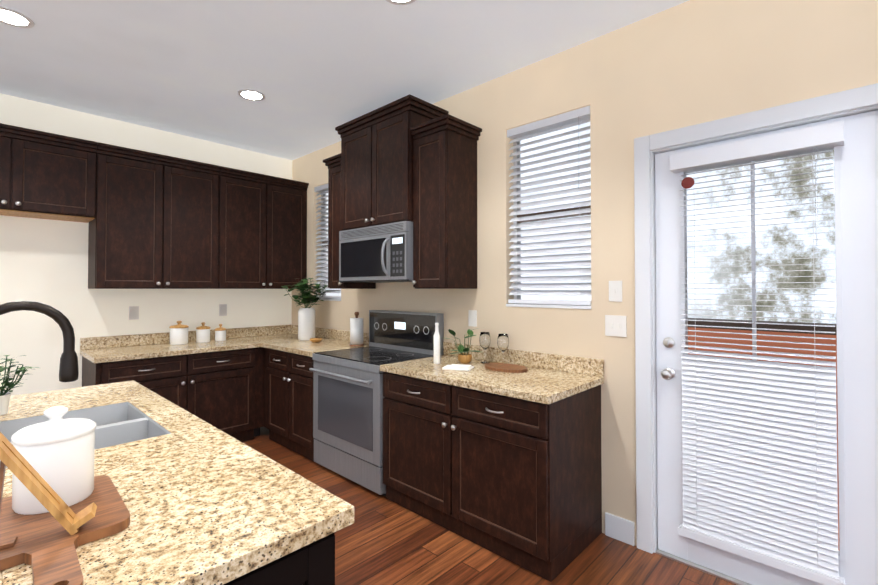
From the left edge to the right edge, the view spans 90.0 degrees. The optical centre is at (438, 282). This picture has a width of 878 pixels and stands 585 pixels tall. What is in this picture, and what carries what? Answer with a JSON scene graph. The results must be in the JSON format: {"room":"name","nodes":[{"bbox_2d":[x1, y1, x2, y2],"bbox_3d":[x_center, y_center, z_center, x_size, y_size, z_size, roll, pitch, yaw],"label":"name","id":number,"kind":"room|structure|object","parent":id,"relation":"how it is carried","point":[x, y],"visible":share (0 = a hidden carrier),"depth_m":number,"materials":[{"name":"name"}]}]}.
{"room":"kitchen","nodes":[
{"label":"kitchen","id":0,"kind":"room"},
{"bbox_2d":[0,93,291,395],"bbox_3d":[-3.829,0.007,2.978,0.160,2.930,6.000,-1,-1,43],"label":"wall","id":1,"kind":"structure","parent":0,"point":[44,261],"depth_m":3.71,"materials":[{"name":"beige paint"}]},
{"bbox_2d":[0,131,27,216],"bbox_3d":[-3.352,-0.800,3.124,0.348,0.548,0.548,-1,-1,43],"label":"upper cabinet","id":2,"kind":"object","parent":1,"relation":"attached to","point":[13,144],"depth_m":3.17,"materials":[{"name":"brown wood"}]},
{"bbox_2d":[24,135,95,222],"bbox_3d":[-3.060,-0.795,3.434,0.348,0.548,0.549,-1,-1,43],"label":"upper cabinet","id":3,"kind":"object","parent":1,"relation":"attached to","point":[60,181],"depth_m":3.37,"materials":[{"name":"brown wood"}]},
{"bbox_2d":[129,306,138,319],"bbox_3d":[-2.766,0.277,3.978,0.008,0.120,0.075,-1,-1,43],"label":"switch plate","id":4,"kind":"object","parent":1,"relation":"attached to","point":[133,310],"depth_m":3.98,"materials":[{"name":"white plastic"}]},
{"bbox_2d":[88,147,227,288],"bbox_3d":[-2.528,-0.502,3.994,0.348,1.118,0.997,-1,-1,43],"label":"upper cabinet","id":5,"kind":"object","parent":1,"relation":"attached to","point":[157,221],"depth_m":3.82,"materials":[{"name":"brown wood"}]},
{"bbox_2d":[80,325,291,348],"bbox_3d":[-2.364,0.530,4.391,0.020,0.100,1.918,-1,-1,43],"label":"backsplash","id":6,"kind":"structure","parent":1,"relation":"attached to","point":[153,338],"depth_m":4.08,"materials":[{"name":"beige stone"}]},
{"bbox_2d":[219,304,226,315],"bbox_3d":[-2.235,0.285,4.542,0.008,0.120,0.075,-1,-1,43],"label":"switch plate","id":7,"kind":"object","parent":1,"relation":"attached to","point":[222,307],"depth_m":4.54,"materials":[{"name":"white plastic"}]},
{"bbox_2d":[228,171,307,288],"bbox_3d":[-1.930,-0.492,4.629,0.348,1.118,0.996,-1,-1,43],"label":"upper cabinet","id":8,"kind":"object","parent":1,"relation":"attached to","point":[267,218],"depth_m":4.53,"materials":[{"name":"brown wood"}]},
{"bbox_2d":[0,0,688,159],"bbox_3d":[-1.006,-1.548,0.340,7.920,0.100,6.320,-1,-1,43],"label":"ceiling","id":9,"kind":"structure","parent":0,"point":[315,72],"depth_m":2.81,"materials":[{"name":"paint"}]},
{"bbox_2d":[0,6,33,27],"bbox_3d":[-2.369,-1.463,2.421,0.199,0.004,0.199,-1,-1,34],"label":"recessed light","id":10,"kind":"object","parent":9,"relation":"in","point":[11,17],"depth_m":2.44,"materials":[{"name":"white"}]},
{"bbox_2d":[238,89,264,100],"bbox_3d":[-1.450,-1.448,3.396,0.199,0.004,0.199,-1,-1,34],"label":"recessed light","id":11,"kind":"object","parent":9,"relation":"in","point":[248,94],"depth_m":3.40,"materials":[{"name":"white"}]},
{"bbox_2d":[386,0,415,4],"bbox_3d":[-0.198,-1.466,2.216,0.199,0.004,0.199,-1,-1,34],"label":"recessed light","id":12,"kind":"object","parent":9,"relation":"in","point":[397,2],"depth_m":2.29,"materials":[{"name":"white"}]},
{"bbox_2d":[242,427,735,584],"bbox_3d":[-1.006,1.482,0.294,7.920,0.100,6.320,-1,-1,43],"label":"floor","id":13,"kind":"structure","parent":0,"point":[381,540],"depth_m":2.34,"materials":[{"name":"brown wood"}]},
{"bbox_2d":[82,349,259,441],"bbox_3d":[-2.377,1.050,3.926,0.628,0.874,1.205,-1,-1,43],"label":"base cabinet","id":14,"kind":"object","parent":13,"relation":"on","point":[244,384],"depth_m":3.84,"materials":[{"name":"brown wood"}]},
{"bbox_2d":[80,333,299,364],"bbox_3d":[-2.135,0.596,4.174,0.650,0.040,1.918,-1,-1,43],"label":"countertop","id":15,"kind":"structure","parent":14,"relation":"on","point":[122,352],"depth_m":3.80,"materials":[{"name":"beige stone"}]},
{"bbox_2d":[169,321,188,344],"bbox_3d":[-2.427,0.466,4.095,0.156,0.216,0.156,-1,-1,43],"label":"jar","id":16,"kind":"object","parent":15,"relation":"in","point":[179,333],"visible":1,"depth_m":4.04,"materials":[{"name":"white ceramic"}]},
{"bbox_2d":[196,322,210,342],"bbox_3d":[-2.283,0.481,4.248,0.125,0.190,0.125,-1,-1,43],"label":"jar","id":17,"kind":"object","parent":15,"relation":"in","point":[203,333],"visible":1,"depth_m":4.20,"materials":[{"name":"white ceramic"}]},
{"bbox_2d":[215,324,225,340],"bbox_3d":[-2.173,0.495,4.364,0.104,0.166,0.104,-1,-1,43],"label":"jar","id":18,"kind":"object","parent":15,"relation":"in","point":[220,333],"visible":1,"depth_m":4.32,"materials":[{"name":"white ceramic"}]},
{"bbox_2d":[136,404,334,584],"bbox_3d":[-1.332,1.010,1.336,2.046,0.874,1.039,-1,-1,43],"label":"kitchen island","id":19,"kind":"object","parent":13,"relation":"on","point":[315,565],"depth_m":0.97,"materials":[{"name":"black"}]},
{"bbox_2d":[0,380,353,584],"bbox_3d":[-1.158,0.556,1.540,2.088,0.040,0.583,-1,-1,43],"label":"island countertop","id":20,"kind":"structure","parent":19,"relation":"on","point":[205,507],"depth_m":1.03,"materials":[{"name":"beige stone"}]},
{"bbox_2d":[0,355,38,414],"bbox_3d":[-1.801,0.417,1.794,0.223,0.244,0.247,-1,-1,43],"label":"potted plant","id":21,"kind":"object","parent":20,"relation":"on","point":[5,395],"visible":1,"depth_m":1.80,"materials":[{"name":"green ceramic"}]},
{"bbox_2d":[0,301,78,381],"bbox_3d":[-1.432,0.299,1.504,0.089,0.472,0.310,-1,-1,43],"label":"faucet","id":22,"kind":"object","parent":20,"relation":"on","point":[68,370],"visible":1,"depth_m":1.58,"materials":[{"name":"black metal"}]},
{"bbox_2d":[0,475,129,584],"bbox_3d":[-0.791,0.516,0.897,0.533,0.020,0.269,-1,-1,43],"label":"cutting board","id":23,"kind":"object","parent":20,"relation":"on","point":[46,545],"visible":0.85,"depth_m":0.88,"materials":[{"name":"brown wood"}]},
{"bbox_2d":[0,432,96,548],"bbox_3d":[-0.787,0.397,0.874,0.165,0.220,0.050,1,-1,-34],"label":"tablet stand","id":24,"kind":"object","parent":23,"relation":"on","point":[36,484],"visible":0.98,"depth_m":0.86,"materials":[{"name":"brown wood"}]},
{"bbox_2d":[11,406,95,514],"bbox_3d":[-0.896,0.399,1.025,0.150,0.216,0.150,-1,-1,43],"label":"canister","id":25,"kind":"object","parent":23,"relation":"on","point":[56,451],"visible":0.96,"depth_m":0.98,"materials":[{"name":"white ceramic"}]},
{"bbox_2d":[0,400,171,467],"bbox_3d":[-1.338,0.638,1.616,0.637,0.199,0.447,-1,-1,43],"label":"sink","id":26,"kind":"object","parent":20,"relation":"in","point":[120,422],"depth_m":1.75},
{"bbox_2d":[256,349,263,435],"bbox_3d":[-1.694,1.061,4.651,0.588,0.874,0.608,-1,-1,43],"label":"base cabinet","id":27,"kind":"object","parent":13,"relation":"on","point":[259,364],"depth_m":4.20,"materials":[{"name":"brown wood"}]},
{"bbox_2d":[264,349,317,463],"bbox_3d":[-1.108,1.052,4.086,0.856,0.874,0.628,-1,-1,43],"label":"base cabinet","id":28,"kind":"object","parent":13,"relation":"on","point":[288,379],"depth_m":3.85,"materials":[{"name":"brown wood"}]},
{"bbox_2d":[260,337,368,356],"bbox_3d":[-1.134,0.595,4.102,0.906,0.040,0.650,-1,-1,43],"label":"countertop","id":29,"kind":"structure","parent":28,"relation":"on","point":[306,348],"depth_m":3.98,"materials":[{"name":"beige stone"}]},
{"bbox_2d":[281,278,327,339],"bbox_3d":[-1.342,0.268,4.400,0.589,0.621,0.432,-1,-1,43],"label":"vase","id":30,"kind":"object","parent":29,"relation":"on","point":[306,322],"visible":0.96,"depth_m":4.38,"materials":[{"name":"white ceramic"}]},
{"bbox_2d":[310,338,321,341],"bbox_3d":[-1.186,0.559,4.230,0.118,0.035,0.120,-1,-1,43],"label":"dish","id":31,"kind":"object","parent":29,"relation":"on","point":[315,339],"visible":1,"depth_m":4.19,"materials":[{"name":"brown wood"}]},
{"bbox_2d":[349,312,364,345],"bbox_3d":[-0.747,0.419,3.983,0.138,0.306,0.140,-1,-1,43],"label":"paper towel holder","id":32,"kind":"object","parent":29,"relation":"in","point":[356,330],"visible":1,"depth_m":3.93,"materials":[{"name":"white paper"}]},
{"bbox_2d":[309,310,443,495],"bbox_3d":[-0.513,0.862,3.467,0.846,1.235,0.704,-1,-1,43],"label":"range","id":33,"kind":"object","parent":13,"relation":"on","point":[348,397],"visible":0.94,"depth_m":3.32,"materials":[{"name":"silver metal"}]},
{"bbox_2d":[380,370,601,581],"bbox_3d":[0.285,1.032,2.773,1.248,0.874,0.628,-1,-1,43],"label":"base cabinet","id":34,"kind":"object","parent":13,"relation":"on","point":[507,466],"depth_m":2.40,"materials":[{"name":"brown wood"}]},
{"bbox_2d":[380,354,603,405],"bbox_3d":[0.284,0.575,2.766,1.266,0.040,0.650,-1,-1,43],"label":"countertop","id":35,"kind":"structure","parent":34,"relation":"on","point":[545,387],"depth_m":2.52,"materials":[{"name":"beige stone"}]},
{"bbox_2d":[434,323,439,363],"bbox_3d":[-0.015,0.418,3.025,0.046,0.280,0.046,-1,-1,43],"label":"bottle","id":36,"kind":"object","parent":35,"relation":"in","point":[436,347],"visible":1,"depth_m":3.01,"materials":[{"name":"white ceramic"}]},
{"bbox_2d":[442,364,473,370],"bbox_3d":[0.122,0.544,2.818,0.180,0.022,0.120,0,-1,18],"label":"napkin","id":37,"kind":"object","parent":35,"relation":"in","point":[460,367],"visible":1,"depth_m":2.77,"materials":[{"name":"white fabric"}]},
{"bbox_2d":[446,328,480,363],"bbox_3d":[0.175,0.432,3.012,0.274,0.252,0.246,-1,-1,43],"label":"plant","id":38,"kind":"object","parent":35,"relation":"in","point":[464,358],"visible":1,"depth_m":3.02,"materials":[{"name":"green plant"}]},
{"bbox_2d":[479,332,490,362],"bbox_3d":[0.321,0.453,3.059,0.080,0.210,0.080,-1,-1,43],"label":"wine glass","id":39,"kind":"object","parent":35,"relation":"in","point":[484,340],"visible":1,"depth_m":3.03,"materials":[{"name":"clear glass"}]},
{"bbox_2d":[485,363,527,372],"bbox_3d":[0.427,0.546,2.806,0.300,0.018,0.200,-1,-1,43],"label":"serving board","id":40,"kind":"object","parent":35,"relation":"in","point":[506,367],"visible":1,"depth_m":2.76,"materials":[{"name":"brown wood"}]},
{"bbox_2d":[497,334,508,362],"bbox_3d":[0.430,0.452,2.942,0.080,0.210,0.080,-1,-1,43],"label":"wine glass","id":41,"kind":"object","parent":40,"relation":"on","point":[503,342],"visible":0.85,"depth_m":2.91,"materials":[{"name":"clear glass"}]},
{"bbox_2d":[292,0,877,545],"bbox_3d":[1.048,0.002,2.613,7.760,2.930,0.160,-1,-1,43],"label":"wall","id":42,"kind":"structure","parent":0,"point":[690,62],"depth_m":2.53,"materials":[{"name":"beige paint"}]},
{"bbox_2d":[314,184,340,300],"bbox_3d":[-1.137,-0.426,4.653,0.528,1.235,0.159,-1,-1,43],"label":"window blinds","id":43,"kind":"object","parent":42,"relation":"attached to","point":[330,294],"visible":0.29,"depth_m":4.74,"materials":[{"name":"white plastic"}]},
{"bbox_2d":[292,325,368,344],"bbox_3d":[-1.147,0.532,4.548,1.536,0.100,0.020,-1,-1,43],"label":"backsplash","id":44,"kind":"structure","parent":42,"relation":"attached to","point":[337,335],"depth_m":4.44,"materials":[{"name":"beige stone"}]},
{"bbox_2d":[327,158,375,288],"bbox_3d":[-0.793,-0.501,4.005,0.257,1.118,0.348,-1,-1,43],"label":"upper cabinet","id":45,"kind":"object","parent":42,"relation":"attached to","point":[333,167],"depth_m":3.92,"materials":[{"name":"brown wood"}]},
{"bbox_2d":[339,102,446,230],"bbox_3d":[-0.401,-0.861,3.613,0.854,0.836,0.389,-1,-1,43],"label":"upper cabinet","id":46,"kind":"object","parent":42,"relation":"attached to","point":[375,155],"depth_m":3.42,"materials":[{"name":"brown wood"}]},
{"bbox_2d":[339,221,412,282],"bbox_3d":[-0.428,-0.221,3.574,0.842,0.435,0.465,-1,-1,43],"label":"over-the-range microwave","id":47,"kind":"object","parent":46,"relation":"attached to","point":[382,253],"visible":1,"depth_m":3.39,"materials":[{"name":"silver metal"}]},
{"bbox_2d":[411,122,478,288],"bbox_3d":[0.045,-0.513,3.215,0.327,1.118,0.348,-1,-1,43],"label":"upper cabinet","id":48,"kind":"object","parent":42,"relation":"attached to","point":[411,158],"depth_m":3.10,"materials":[{"name":"brown wood"}]},
{"bbox_2d":[468,310,476,326],"bbox_3d":[0.249,0.266,3.249,0.075,0.120,0.006,-1,-1,43],"label":"switch plate","id":49,"kind":"object","parent":42,"relation":"attached to","point":[472,314],"depth_m":3.25,"materials":[{"name":"white plastic"}]},
{"bbox_2d":[444,342,603,377],"bbox_3d":[0.500,0.508,2.996,1.266,0.100,0.020,-1,-1,43],"label":"backsplash","id":50,"kind":"structure","parent":42,"relation":"attached to","point":[574,365],"depth_m":2.84,"materials":[{"name":"beige stone"}]},
{"bbox_2d":[506,105,590,308],"bbox_3d":[0.732,-0.453,2.892,0.610,1.235,0.159,-1,-1,43],"label":"window blinds","id":51,"kind":"object","parent":42,"relation":"attached to","point":[551,208],"visible":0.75,"depth_m":2.88,"materials":[{"name":"white plastic"}]},
{"bbox_2d":[609,281,621,301],"bbox_3d":[1.014,0.051,2.525,0.075,0.120,0.013,-1,-1,43],"label":"switch plate","id":52,"kind":"object","parent":42,"relation":"attached to","point":[615,287],"depth_m":2.52,"materials":[{"name":"white plastic"}]},
{"bbox_2d":[605,315,626,336],"bbox_3d":[1.014,0.251,2.522,0.120,0.120,0.013,-1,-1,43],"label":"switch plate","id":53,"kind":"object","parent":42,"relation":"attached to","point":[615,325],"depth_m":2.52,"materials":[{"name":"white plastic"}]},
{"bbox_2d":[605,512,634,545],"bbox_3d":[2.389,1.381,1.208,3.910,0.130,0.015,-1,-1,43],"label":"baseboard","id":54,"kind":"structure","parent":42,"relation":"attached to","point":[620,528],"depth_m":2.48,"materials":[{"name":"white wood"}]},
{"bbox_2d":[634,83,877,553],"bbox_3d":[1.538,0.325,2.133,1.069,2.268,0.179,-1,-1,43],"label":"door frame","id":55,"kind":"structure","parent":42,"relation":"attached to","point":[855,101],"depth_m":2.38,"materials":[{"name":"white wood"}]},
{"bbox_2d":[655,110,877,584],"bbox_3d":[1.523,0.374,2.113,0.889,2.171,0.208,-1,-1,43],"label":"door","id":56,"kind":"structure","parent":42,"relation":"in","point":[767,340],"depth_m":2.05,"materials":[{"name":"white"}]}
]}

